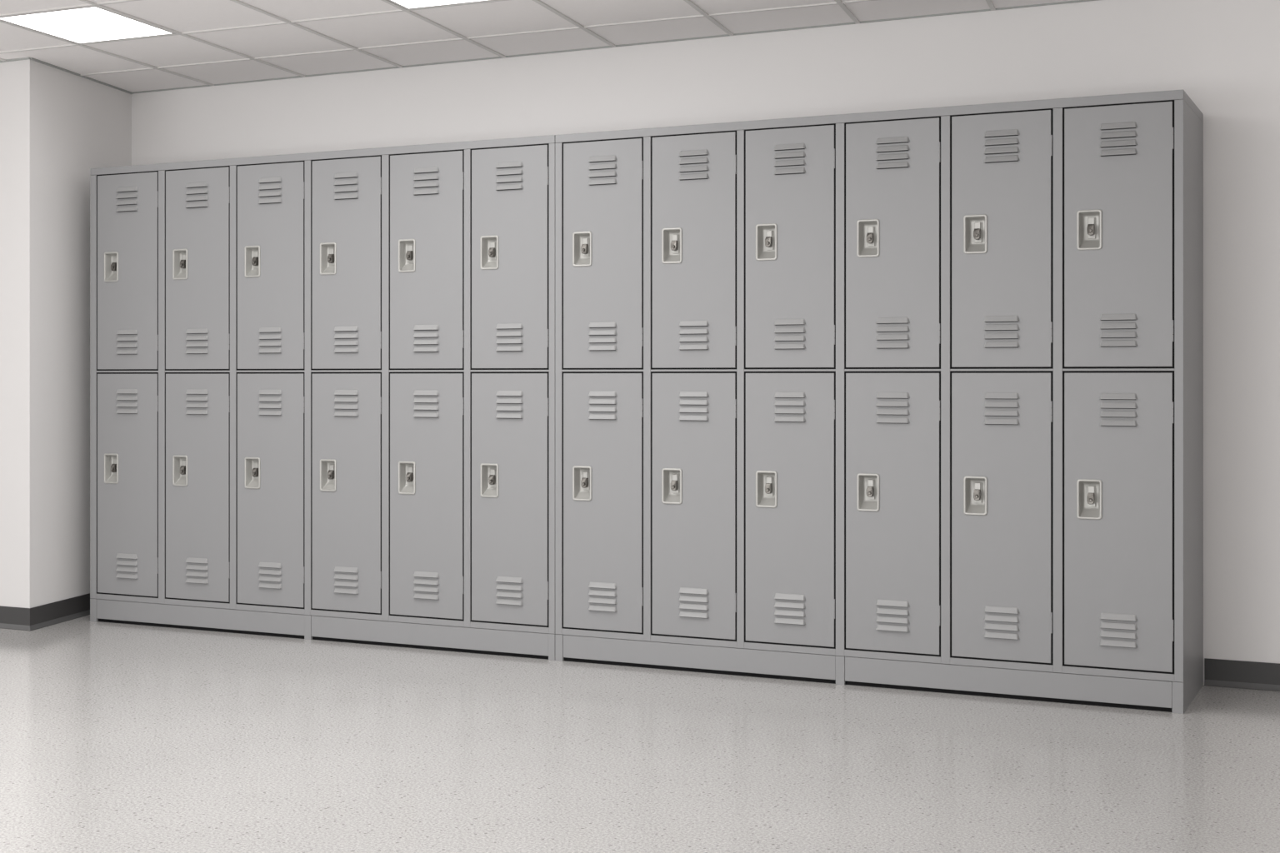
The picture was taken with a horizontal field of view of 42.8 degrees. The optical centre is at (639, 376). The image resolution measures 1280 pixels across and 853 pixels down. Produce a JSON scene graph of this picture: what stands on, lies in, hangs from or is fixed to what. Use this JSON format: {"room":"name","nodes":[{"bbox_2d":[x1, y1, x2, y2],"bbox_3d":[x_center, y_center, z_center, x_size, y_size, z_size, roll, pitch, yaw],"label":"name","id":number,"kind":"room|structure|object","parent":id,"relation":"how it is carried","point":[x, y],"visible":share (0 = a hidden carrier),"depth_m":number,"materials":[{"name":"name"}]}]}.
{"room":"changing room","nodes":[
{"label":"changing room","id":0,"kind":"room"},
{"bbox_2d":[0,59,131,608],"bbox_3d":[-4.146,-0.139,8.184,3.955,2.415,0.990,0,0,25],"label":"wall","id":1,"kind":"structure","parent":0,"point":[57,125],"depth_m":7.01,"materials":[{"name":"white paint"}]},
{"bbox_2d":[0,593,90,631],"bbox_3d":[-4.176,1.022,8.101,3.973,0.093,0.842,0,0,25],"label":"baseboard","id":2,"kind":"structure","parent":1,"relation":"attached to","point":[43,616],"depth_m":6.99,"materials":[{"name":"rubber"}]},
{"bbox_2d":[0,0,1098,94],"bbox_3d":[-0.999,-1.345,6.600,10.980,0.011,0.853,0,0,25],"label":"trim","id":3,"kind":"structure","parent":1,"relation":"attached to","point":[1077,1],"depth_m":6.75,"materials":[{"name":"grey paint"}]},
{"bbox_2d":[0,0,1077,92],"bbox_3d":[-2.527,-1.396,3.151,11.200,0.100,8.690,0,0,25],"label":"ceiling","id":4,"kind":"structure","parent":0,"point":[182,16],"depth_m":6.29,"materials":[{"name":"tile"}]},
{"bbox_2d":[0,5,176,44],"bbox_3d":[-2.114,-1.345,6.246,0.557,0.008,0.519,0,0,25],"label":"recessed light","id":5,"kind":"object","parent":4,"relation":"in","point":[91,24],"visible":1,"depth_m":6.22,"materials":[{"name":"white plastic"}]},
{"bbox_2d":[387,0,495,9],"bbox_3d":[-0.704,-1.345,5.627,0.556,0.008,0.519,0,0,25],"label":"recessed light","id":6,"kind":"object","parent":4,"relation":"in","point":[407,4],"visible":1,"depth_m":5.87,"materials":[{"name":"white plastic"}]},
{"bbox_2d":[392,0,482,8],"bbox_3d":[-0.704,-1.346,5.627,0.465,0.005,0.527,0,0,18],"label":"diffuser","id":7,"kind":"object","parent":6,"relation":"attached to","point":[403,3],"depth_m":5.87,"materials":[{"name":"white plastic"}]},
{"bbox_2d":[0,0,995,85],"bbox_3d":[-2.316,-1.348,3.317,11.333,0.016,7.904,0,0,25],"label":"ceiling grid","id":8,"kind":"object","parent":4,"relation":"attached to","point":[690,2],"depth_m":6.29,"materials":[{"name":"white paint"}]},
{"bbox_2d":[0,615,1279,852],"bbox_3d":[-2.527,1.119,3.151,11.200,0.100,8.690,0,0,25],"label":"floor","id":9,"kind":"structure","parent":0,"point":[115,737],"depth_m":4.59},
{"bbox_2d":[90,135,555,660],"bbox_3d":[-1.251,0.079,6.879,2.306,1.980,0.540,0,0,25],"label":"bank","id":10,"kind":"object","parent":9,"relation":"on","point":[322,383],"visible":1,"depth_m":6.61,"materials":[{"name":"grey metal"}]},
{"bbox_2d":[115,553,138,579],"bbox_3d":[-2.214,0.817,7.044,0.119,0.107,0.011,0,0,25],"label":"vent","id":11,"kind":"object","parent":10,"relation":"attached to","point":[127,564],"depth_m":7.04,"materials":[{"name":"grey metal"}]},
{"bbox_2d":[115,389,138,414],"bbox_3d":[-2.214,0.106,7.044,0.119,0.107,0.011,0,0,25],"label":"vent","id":12,"kind":"object","parent":10,"relation":"attached to","point":[127,400],"depth_m":7.04,"materials":[{"name":"grey metal"}]},
{"bbox_2d":[115,330,138,354],"bbox_3d":[-2.214,-0.150,7.044,0.119,0.107,0.011,0,0,25],"label":"vent","id":13,"kind":"object","parent":10,"relation":"attached to","point":[127,341],"depth_m":7.04,"materials":[{"name":"grey metal"}]},
{"bbox_2d":[115,186,138,212],"bbox_3d":[-2.214,-0.766,7.044,0.119,0.107,0.011,0,0,25],"label":"vent","id":14,"kind":"object","parent":10,"relation":"attached to","point":[127,197],"depth_m":7.04,"materials":[{"name":"grey metal"}]},
{"bbox_2d":[185,557,208,584],"bbox_3d":[-1.867,0.817,6.880,0.119,0.107,0.011,0,0,25],"label":"vent","id":15,"kind":"object","parent":10,"relation":"attached to","point":[197,568],"depth_m":6.88,"materials":[{"name":"grey metal"}]},
{"bbox_2d":[185,389,208,414],"bbox_3d":[-1.867,0.106,6.880,0.119,0.107,0.011,0,0,25],"label":"vent","id":16,"kind":"object","parent":10,"relation":"attached to","point":[197,400],"depth_m":6.88,"materials":[{"name":"grey metal"}]},
{"bbox_2d":[185,328,208,354],"bbox_3d":[-1.867,-0.150,6.880,0.119,0.107,0.011,0,0,25],"label":"vent","id":17,"kind":"object","parent":10,"relation":"attached to","point":[197,339],"depth_m":6.88,"materials":[{"name":"grey metal"}]},
{"bbox_2d":[185,181,208,208],"bbox_3d":[-1.867,-0.766,6.880,0.119,0.107,0.011,0,0,25],"label":"vent","id":18,"kind":"object","parent":10,"relation":"attached to","point":[197,192],"depth_m":6.88,"materials":[{"name":"grey metal"}]},
{"bbox_2d":[258,561,282,589],"bbox_3d":[-1.522,0.817,6.715,0.119,0.107,0.011,0,0,25],"label":"vent","id":19,"kind":"object","parent":10,"relation":"attached to","point":[270,573],"depth_m":6.71,"materials":[{"name":"grey metal"}]},
{"bbox_2d":[258,390,282,415],"bbox_3d":[-1.522,0.106,6.715,0.119,0.107,0.011,0,0,25],"label":"vent","id":20,"kind":"object","parent":10,"relation":"attached to","point":[270,402],"depth_m":6.71,"materials":[{"name":"grey metal"}]},
{"bbox_2d":[258,327,282,353],"bbox_3d":[-1.522,-0.150,6.715,0.119,0.107,0.011,0,0,25],"label":"vent","id":21,"kind":"object","parent":10,"relation":"attached to","point":[270,339],"depth_m":6.71,"materials":[{"name":"grey metal"}]},
{"bbox_2d":[258,177,282,204],"bbox_3d":[-1.522,-0.766,6.715,0.119,0.107,0.011,0,0,25],"label":"vent","id":22,"kind":"object","parent":10,"relation":"attached to","point":[270,189],"depth_m":6.71,"materials":[{"name":"grey metal"}]},
{"bbox_2d":[333,566,358,594],"bbox_3d":[-1.180,0.817,6.553,0.119,0.107,0.011,0,0,25],"label":"vent","id":23,"kind":"object","parent":10,"relation":"attached to","point":[345,578],"depth_m":6.55,"materials":[{"name":"grey metal"}]},
{"bbox_2d":[333,172,358,199],"bbox_3d":[-1.180,-0.766,6.553,0.119,0.107,0.011,0,0,25],"label":"vent","id":24,"kind":"object","parent":10,"relation":"attached to","point":[345,184],"depth_m":6.55,"materials":[{"name":"grey metal"}]},
{"bbox_2d":[333,390,359,416],"bbox_3d":[-1.180,0.106,6.553,0.119,0.107,0.011,0,0,25],"label":"vent","id":25,"kind":"object","parent":10,"relation":"attached to","point":[346,402],"depth_m":6.55,"materials":[{"name":"grey metal"}]},
{"bbox_2d":[333,325,359,353],"bbox_3d":[-1.180,-0.150,6.553,0.119,0.107,0.011,0,0,25],"label":"vent","id":26,"kind":"object","parent":10,"relation":"attached to","point":[346,338],"depth_m":6.55,"materials":[{"name":"grey metal"}]},
{"bbox_2d":[413,571,439,599],"bbox_3d":[-0.838,0.817,6.390,0.119,0.107,0.011,0,0,25],"label":"vent","id":27,"kind":"object","parent":10,"relation":"attached to","point":[426,584],"depth_m":6.39,"materials":[{"name":"grey metal"}]},
{"bbox_2d":[413,390,439,417],"bbox_3d":[-0.838,0.106,6.390,0.119,0.107,0.011,0,0,25],"label":"vent","id":28,"kind":"object","parent":10,"relation":"attached to","point":[426,402],"depth_m":6.39,"materials":[{"name":"grey metal"}]},
{"bbox_2d":[413,325,439,352],"bbox_3d":[-0.838,-0.150,6.390,0.119,0.107,0.011,0,0,25],"label":"vent","id":29,"kind":"object","parent":10,"relation":"attached to","point":[426,337],"depth_m":6.39,"materials":[{"name":"grey metal"}]},
{"bbox_2d":[413,166,439,195],"bbox_3d":[-0.838,-0.766,6.390,0.119,0.107,0.011,0,0,25],"label":"vent","id":30,"kind":"object","parent":10,"relation":"attached to","point":[426,179],"depth_m":6.39,"materials":[{"name":"grey metal"}]},
{"bbox_2d":[495,576,523,605],"bbox_3d":[-0.499,0.817,6.229,0.119,0.107,0.011,0,0,25],"label":"vent","id":31,"kind":"object","parent":10,"relation":"attached to","point":[509,590],"depth_m":6.23,"materials":[{"name":"grey metal"}]},
{"bbox_2d":[495,390,523,419],"bbox_3d":[-0.499,0.106,6.229,0.119,0.107,0.011,0,0,25],"label":"vent","id":32,"kind":"object","parent":10,"relation":"attached to","point":[509,404],"depth_m":6.23,"materials":[{"name":"grey metal"}]},
{"bbox_2d":[495,323,523,351],"bbox_3d":[-0.499,-0.150,6.229,0.119,0.107,0.011,0,0,25],"label":"vent","id":33,"kind":"object","parent":10,"relation":"attached to","point":[509,337],"depth_m":6.23,"materials":[{"name":"grey metal"}]},
{"bbox_2d":[495,161,523,190],"bbox_3d":[-0.499,-0.766,6.229,0.119,0.107,0.011,0,0,25],"label":"vent","id":34,"kind":"object","parent":10,"relation":"attached to","point":[509,175],"depth_m":6.23,"materials":[{"name":"grey metal"}]},
{"bbox_2d":[555,89,1203,714],"bbox_3d":[0.813,0.079,5.898,2.260,1.980,0.540,0,0,25],"label":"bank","id":35,"kind":"object","parent":9,"relation":"on","point":[907,399],"visible":1,"depth_m":5.59,"materials":[{"name":"grey metal"}]},
{"bbox_2d":[588,581,617,612],"bbox_3d":[-0.140,0.817,6.058,0.119,0.107,0.011,0,0,25],"label":"vent","id":36,"kind":"object","parent":35,"relation":"attached to","point":[602,596],"depth_m":6.06,"materials":[{"name":"grey metal"}]},
{"bbox_2d":[588,390,617,419],"bbox_3d":[-0.140,0.106,6.058,0.119,0.107,0.011,0,0,25],"label":"vent","id":37,"kind":"object","parent":35,"relation":"attached to","point":[602,405],"depth_m":6.06,"materials":[{"name":"grey metal"}]},
{"bbox_2d":[588,321,617,350],"bbox_3d":[-0.140,-0.150,6.058,0.119,0.107,0.011,0,0,25],"label":"vent","id":38,"kind":"object","parent":35,"relation":"attached to","point":[602,336],"depth_m":6.06,"materials":[{"name":"grey metal"}]},
{"bbox_2d":[588,155,617,185],"bbox_3d":[-0.140,-0.766,6.058,0.119,0.107,0.011,0,0,25],"label":"vent","id":39,"kind":"object","parent":35,"relation":"attached to","point":[602,169],"depth_m":6.06,"materials":[{"name":"grey metal"}]},
{"bbox_2d":[678,587,709,618],"bbox_3d":[0.193,0.817,5.900,0.119,0.107,0.011,0,0,25],"label":"vent","id":40,"kind":"object","parent":35,"relation":"attached to","point":[693,602],"depth_m":5.90,"materials":[{"name":"grey metal"}]},
{"bbox_2d":[678,391,709,420],"bbox_3d":[0.193,0.106,5.900,0.119,0.107,0.011,0,0,25],"label":"vent","id":41,"kind":"object","parent":35,"relation":"attached to","point":[692,406],"depth_m":5.90,"materials":[{"name":"grey metal"}]},
{"bbox_2d":[678,320,709,349],"bbox_3d":[0.193,-0.150,5.900,0.119,0.107,0.011,0,0,25],"label":"vent","id":42,"kind":"object","parent":35,"relation":"attached to","point":[692,335],"depth_m":5.90,"materials":[{"name":"grey metal"}]},
{"bbox_2d":[678,149,709,180],"bbox_3d":[0.193,-0.766,5.900,0.119,0.107,0.011,0,0,25],"label":"vent","id":43,"kind":"object","parent":35,"relation":"attached to","point":[693,164],"depth_m":5.90,"materials":[{"name":"grey metal"}]},
{"bbox_2d":[774,593,805,625],"bbox_3d":[0.525,0.817,5.742,0.119,0.107,0.011,0,0,25],"label":"vent","id":44,"kind":"object","parent":35,"relation":"attached to","point":[789,608],"depth_m":5.74,"materials":[{"name":"grey metal"}]},
{"bbox_2d":[774,391,805,422],"bbox_3d":[0.525,0.106,5.742,0.119,0.107,0.011,0,0,25],"label":"vent","id":45,"kind":"object","parent":35,"relation":"attached to","point":[789,407],"depth_m":5.74,"materials":[{"name":"grey metal"}]},
{"bbox_2d":[774,319,805,349],"bbox_3d":[0.525,-0.150,5.742,0.119,0.107,0.011,0,0,25],"label":"vent","id":46,"kind":"object","parent":35,"relation":"attached to","point":[789,334],"depth_m":5.74,"materials":[{"name":"grey metal"}]},
{"bbox_2d":[774,143,805,174],"bbox_3d":[0.525,-0.766,5.742,0.119,0.107,0.011,0,0,25],"label":"vent","id":47,"kind":"object","parent":35,"relation":"attached to","point":[789,158],"depth_m":5.74,"materials":[{"name":"grey metal"}]},
{"bbox_2d":[875,599,909,632],"bbox_3d":[0.862,0.817,5.582,0.119,0.107,0.011,0,0,25],"label":"vent","id":48,"kind":"object","parent":35,"relation":"attached to","point":[892,615],"depth_m":5.58,"materials":[{"name":"grey metal"}]},
{"bbox_2d":[875,392,909,424],"bbox_3d":[0.862,0.106,5.582,0.119,0.107,0.011,0,0,25],"label":"vent","id":49,"kind":"object","parent":35,"relation":"attached to","point":[891,407],"depth_m":5.58,"materials":[{"name":"grey metal"}]},
{"bbox_2d":[875,317,909,349],"bbox_3d":[0.862,-0.150,5.582,0.119,0.107,0.011,0,0,25],"label":"vent","id":50,"kind":"object","parent":35,"relation":"attached to","point":[891,332],"depth_m":5.58,"materials":[{"name":"grey metal"}]},
{"bbox_2d":[875,136,909,169],"bbox_3d":[0.862,-0.766,5.582,0.119,0.107,0.011,0,0,25],"label":"vent","id":51,"kind":"object","parent":35,"relation":"attached to","point":[892,152],"depth_m":5.58,"materials":[{"name":"grey metal"}]},
{"bbox_2d":[984,605,1019,639],"bbox_3d":[1.199,0.817,5.422,0.119,0.107,0.011,0,0,25],"label":"vent","id":52,"kind":"object","parent":35,"relation":"attached to","point":[1001,622],"depth_m":5.42,"materials":[{"name":"grey metal"}]},
{"bbox_2d":[984,392,1019,424],"bbox_3d":[1.199,0.106,5.422,0.119,0.107,0.011,0,0,25],"label":"vent","id":53,"kind":"object","parent":35,"relation":"attached to","point":[1000,408],"depth_m":5.42,"materials":[{"name":"grey metal"}]},
{"bbox_2d":[984,315,1019,348],"bbox_3d":[1.199,-0.150,5.422,0.119,0.107,0.011,0,0,25],"label":"vent","id":54,"kind":"object","parent":35,"relation":"attached to","point":[1000,332],"depth_m":5.42,"materials":[{"name":"grey metal"}]},
{"bbox_2d":[984,129,1019,163],"bbox_3d":[1.199,-0.766,5.422,0.119,0.107,0.011,0,0,25],"label":"vent","id":55,"kind":"object","parent":35,"relation":"attached to","point":[1001,146],"depth_m":5.42,"materials":[{"name":"grey metal"}]},
{"bbox_2d":[1100,613,1137,648],"bbox_3d":[1.540,0.817,5.260,0.119,0.107,0.011,0,0,25],"label":"vent","id":56,"kind":"object","parent":35,"relation":"attached to","point":[1117,630],"depth_m":5.26,"materials":[{"name":"grey metal"}]},
{"bbox_2d":[1100,393,1137,426],"bbox_3d":[1.540,0.106,5.260,0.119,0.107,0.011,0,0,25],"label":"vent","id":57,"kind":"object","parent":35,"relation":"attached to","point":[1116,409],"depth_m":5.26,"materials":[{"name":"grey metal"}]},
{"bbox_2d":[1100,313,1137,347],"bbox_3d":[1.540,-0.150,5.260,0.119,0.107,0.011,0,0,25],"label":"vent","id":58,"kind":"object","parent":35,"relation":"attached to","point":[1117,330],"depth_m":5.26,"materials":[{"name":"grey metal"}]},
{"bbox_2d":[1100,121,1137,156],"bbox_3d":[1.540,-0.766,5.260,0.119,0.107,0.011,0,0,25],"label":"vent","id":59,"kind":"object","parent":35,"relation":"attached to","point":[1117,138],"depth_m":5.26,"materials":[{"name":"grey metal"}]},
{"bbox_2d":[131,0,1279,684],"bbox_3d":[0.994,-0.139,6.206,7.462,2.415,0.150,0,0,25],"label":"wall","id":60,"kind":"structure","parent":0,"point":[1224,55],"depth_m":5.96,"materials":[{"name":"white paint"}]},
{"bbox_2d":[1204,658,1279,691],"bbox_3d":[3.046,1.022,5.139,2.418,0.093,0.014,0,0,25],"label":"baseboard","id":61,"kind":"structure","parent":60,"relation":"attached to","point":[1217,672],"depth_m":5.61,"materials":[{"name":"rubber"}]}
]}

